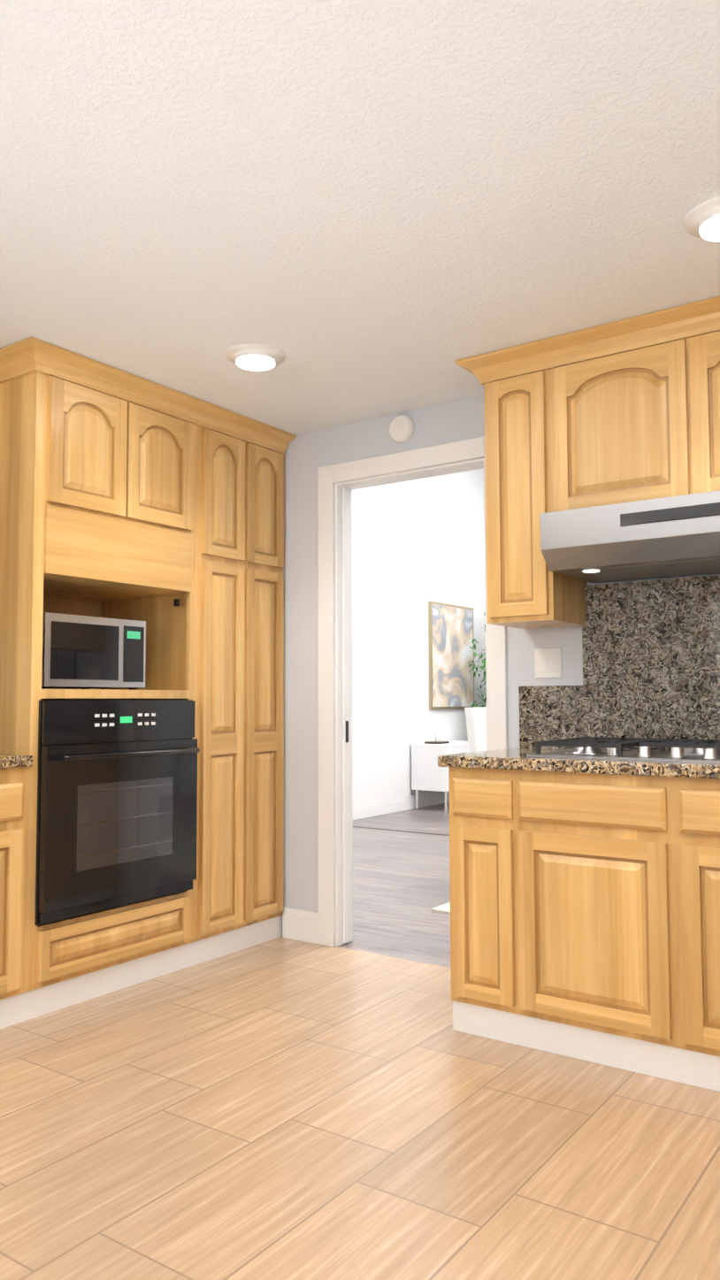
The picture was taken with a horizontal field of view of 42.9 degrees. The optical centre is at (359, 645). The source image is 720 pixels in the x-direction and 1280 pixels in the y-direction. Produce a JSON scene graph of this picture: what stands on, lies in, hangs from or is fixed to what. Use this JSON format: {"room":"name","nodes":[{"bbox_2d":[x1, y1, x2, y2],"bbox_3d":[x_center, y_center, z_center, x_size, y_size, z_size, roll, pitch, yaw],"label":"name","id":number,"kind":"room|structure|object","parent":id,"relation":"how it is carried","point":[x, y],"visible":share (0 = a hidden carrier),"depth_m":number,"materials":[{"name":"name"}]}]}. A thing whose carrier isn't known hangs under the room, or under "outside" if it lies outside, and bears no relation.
{"room":"kitchen","nodes":[
{"label":"kitchen","id":0,"kind":"room"},
{"bbox_2d":[0,354,198,605],"bbox_3d":[-1.178,-0.623,3.814,0.621,0.780,0.780,-3,-4,35],"label":"upper cabinet","id":1,"kind":"object","parent":0,"relation":"attached to","point":[157,509],"depth_m":3.52,"materials":[{"name":"brown wood"}]},
{"bbox_2d":[41,612,145,689],"bbox_3d":[-1.167,0.037,3.644,0.382,0.278,0.480,-3,-4,35],"label":"microwave","id":2,"kind":"object","parent":1,"relation":"in","point":[84,652],"visible":0.77,"depth_m":3.51,"materials":[{"name":"silver metal"}]},
{"bbox_2d":[0,802,719,1279],"bbox_3d":[1.002,1.351,3.438,7.890,0.060,12.940,-3,-4,35],"label":"floor","id":3,"kind":"structure","parent":0,"point":[281,1107],"depth_m":2.36,"materials":[{"name":"wood"}]},
{"bbox_2d":[0,761,38,1028],"bbox_3d":[-1.577,0.869,3.159,0.636,0.885,0.565,-3,-4,35],"label":"base cabinet","id":4,"kind":"object","parent":3,"relation":"on","point":[18,783],"depth_m":3.17,"materials":[{"name":"brown wood"}]},
{"bbox_2d":[0,751,35,765],"bbox_3d":[-1.701,0.396,3.006,0.644,0.039,0.998,-3,-4,35],"label":"countertop","id":5,"kind":"structure","parent":4,"relation":"on","point":[4,759],"depth_m":3.18,"materials":[{"name":"stone"}]},
{"bbox_2d":[35,889,194,1017],"bbox_3d":[-1.173,1.186,3.704,0.621,0.315,0.780,-3,-4,35],"label":"base cabinet","id":6,"kind":"object","parent":3,"relation":"on","point":[79,959],"depth_m":3.50,"materials":[{"name":"brown wood"}]},
{"bbox_2d":[34,700,199,925],"bbox_3d":[-1.122,0.621,3.701,0.646,0.793,0.754,-3,-4,35],"label":"wall oven","id":7,"kind":"object","parent":6,"relation":"in","point":[117,805],"visible":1,"depth_m":3.49,"materials":[{"name":"black metal"}]},
{"bbox_2d":[95,407,251,965],"bbox_3d":[-0.868,0.192,4.216,0.636,2.360,0.312,-3,-4,35],"label":"tall cabinet","id":8,"kind":"object","parent":3,"relation":"on","point":[198,647],"depth_m":4.04,"materials":[{"name":"brown wood"}]},
{"bbox_2d":[251,429,290,946],"bbox_3d":[-0.697,0.206,4.460,0.636,2.360,0.284,-3,-4,35],"label":"tall cabinet","id":9,"kind":"object","parent":3,"relation":"on","point":[268,452],"depth_m":4.29,"materials":[{"name":"brown wood"}]},
{"bbox_2d":[411,726,468,811],"bbox_3d":[0.976,1.275,9.670,0.432,0.850,0.950,-3,-4,35],"label":"sideboard","id":10,"kind":"object","parent":3,"relation":"on","point":[428,773],"visible":0.42,"depth_m":9.31,"materials":[{"name":"white wood"}]},
{"bbox_2d":[430,902,450,913],"bbox_3d":[2.066,1.411,5.042,2.550,0.012,2.250,-3,-4,35],"label":"dining rug","id":11,"kind":"object","parent":3,"relation":"on","point":[445,908],"visible":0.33,"depth_m":4.86,"materials":[{"name":"white fabric"}]},
{"bbox_2d":[464,707,487,752],"bbox_3d":[1.004,0.906,5.506,0.603,1.059,0.460,-3,-4,35],"label":"planter","id":12,"kind":"object","parent":11,"relation":"on","point":[476,722],"visible":0.19,"depth_m":5.51,"materials":[{"name":"white ceramic"}]},
{"bbox_2d":[467,612,486,707],"bbox_3d":[1.694,0.646,10.074,1.091,2.149,0.789,-3,-4,35],"label":"ficus tree","id":13,"kind":"object","parent":3,"relation":"on","point":[482,667],"visible":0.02,"depth_m":10.29,"materials":[{"name":"green plant"}]},
{"bbox_2d":[448,766,540,1050],"bbox_3d":[0.612,0.869,3.279,0.320,0.885,0.647,-3,-4,35],"label":"base cabinet","id":14,"kind":"object","parent":3,"relation":"on","point":[493,813],"depth_m":3.01,"materials":[{"name":"brown wood"}]},
{"bbox_2d":[533,771,682,1082],"bbox_3d":[0.872,0.858,3.097,0.566,0.885,0.647,-3,-4,35],"label":"base cabinet","id":15,"kind":"object","parent":3,"relation":"on","point":[585,915],"depth_m":2.79,"materials":[{"name":"brown wood"}]},
{"bbox_2d":[674,777,719,1091],"bbox_3d":[1.308,0.838,2.792,0.500,0.885,0.647,-3,-4,35],"label":"base cabinet","id":16,"kind":"object","parent":3,"relation":"on","point":[697,800],"depth_m":2.64,"materials":[{"name":"brown wood"}]},
{"bbox_2d":[0,0,719,435],"bbox_3d":[-1.016,-1.260,1.093,4.330,0.080,6.540,-3,-4,35],"label":"ceiling","id":17,"kind":"structure","parent":0,"point":[356,210],"depth_m":2.28,"materials":[{"name":"white paint"}]},
{"bbox_2d":[224,343,285,370],"bbox_3d":[-0.389,-1.063,3.406,0.226,0.034,0.226,-3,-4,35],"label":"recessed light","id":18,"kind":"object","parent":17,"relation":"in","point":[254,356],"visible":0.98,"depth_m":3.37,"materials":[{"name":"white plastic"}]},
{"bbox_2d":[683,196,719,241],"bbox_3d":[0.981,-1.126,2.436,0.226,0.034,0.226,-3,-4,35],"label":"recessed light","id":19,"kind":"object","parent":17,"relation":"in","point":[701,220],"visible":1,"depth_m":2.43,"materials":[{"name":"white plastic"}]},
{"bbox_2d":[352,468,486,804],"bbox_3d":[-0.308,-0.522,8.469,0.120,4.300,6.400,-3,-4,35],"label":"wall","id":20,"kind":"structure","parent":0,"point":[417,545],"depth_m":9.42,"materials":[{"name":"white paint"}]},
{"bbox_2d":[352,791,449,820],"bbox_3d":[-0.292,1.547,8.240,0.015,0.140,6.240,-3,-4,35],"label":"baseboard","id":21,"kind":"structure","parent":20,"relation":"attached to","point":[374,808],"depth_m":9.14,"materials":[{"name":"white wood"}]},
{"bbox_2d":[428,601,474,709],"bbox_3d":[1.028,0.130,10.202,0.032,1.160,0.970,-3,-4,35],"label":"framed artwork","id":22,"kind":"object","parent":20,"relation":"attached to","point":[451,655],"visible":0.93,"depth_m":10.14,"materials":[{"name":"multicoloured paper"}]},
{"bbox_2d":[281,394,719,935],"bbox_3d":[0.775,-0.814,3.736,8.200,4.300,0.120,-3,-4,35],"label":"wall","id":23,"kind":"structure","parent":0,"point":[308,455],"depth_m":4.30,"materials":[{"name":"white paint"}]},
{"bbox_2d":[282,906,318,943],"bbox_3d":[-1.008,1.106,0.949,4.090,0.140,6.300,-3,-4,35],"label":"baseboard","id":24,"kind":"structure","parent":23,"relation":"attached to","point":[300,924],"depth_m":4.26,"materials":[{"name":"white"}]},
{"bbox_2d":[389,414,414,443],"bbox_3d":[0.182,-0.962,4.068,0.124,0.124,0.032,-3,-4,35],"label":"smoke detector","id":25,"kind":"object","parent":23,"relation":"attached to","point":[402,428],"visible":0.96,"depth_m":4.05,"materials":[{"name":"white plastic"}]},
{"bbox_2d":[318,436,507,947],"bbox_3d":[0.242,0.251,4.048,0.960,2.215,0.156,-3,-4,35],"label":"door frame","id":26,"kind":"structure","parent":23,"relation":"attached to","point":[335,869],"depth_m":4.21,"materials":[{"name":"white wood"}]},
{"bbox_2d":[476,345,611,628],"bbox_3d":[0.699,-0.559,3.485,0.334,0.960,0.347,-3,-4,35],"label":"upper cabinet","id":27,"kind":"object","parent":23,"relation":"attached to","point":[526,398],"depth_m":3.36,"materials":[{"name":"brown wood"}]},
{"bbox_2d":[539,490,719,583],"bbox_3d":[1.133,-0.360,3.071,0.915,0.194,0.503,-3,-4,35],"label":"range hood","id":28,"kind":"object","parent":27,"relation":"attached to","point":[668,537],"visible":1,"depth_m":2.99,"materials":[{"name":"silver metal"}]},
{"bbox_2d":[534,648,562,677],"bbox_3d":[0.745,0.071,3.626,0.115,0.116,0.008,-3,-4,35],"label":"electrical outlet","id":29,"kind":"object","parent":23,"relation":"attached to","point":[548,662],"visible":1,"depth_m":3.62,"materials":[{"name":"white plastic"}]},
{"bbox_2d":[568,310,713,509],"bbox_3d":[1.006,-0.750,3.281,0.556,0.605,0.347,-3,-4,35],"label":"upper cabinet","id":30,"kind":"object","parent":23,"relation":"attached to","point":[641,421],"depth_m":3.11,"materials":[{"name":"brown wood"}]},
{"bbox_2d":[710,310,719,490],"bbox_3d":[1.358,-0.766,3.034,0.556,0.605,0.347,-3,-4,35],"label":"upper cabinet","id":31,"kind":"object","parent":23,"relation":"attached to","point":[715,315],"depth_m":2.97,"materials":[{"name":"brown wood"}]},
{"bbox_3d":[0.536,-0.075,0.207,0.617,2.398,5.847,-3,-4,35],"label":"cabinet","id":32,"kind":"object","parent":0,"visible":0},
{"bbox_2d":[437,747,719,779],"bbox_3d":[1.097,0.384,2.949,1.590,0.039,0.637,-3,-4,35],"label":"countertop","id":33,"kind":"structure","parent":32,"relation":"on","point":[515,759],"depth_m":2.85,"materials":[{"name":"stone"}]},
{"bbox_2d":[526,736,719,763],"bbox_3d":[1.086,0.341,2.979,0.940,0.050,0.520,-3,-4,35],"label":"cooktop","id":34,"kind":"object","parent":33,"relation":"in","point":[691,750],"visible":1,"depth_m":2.96,"materials":[{"name":"silver metal"}]}
]}

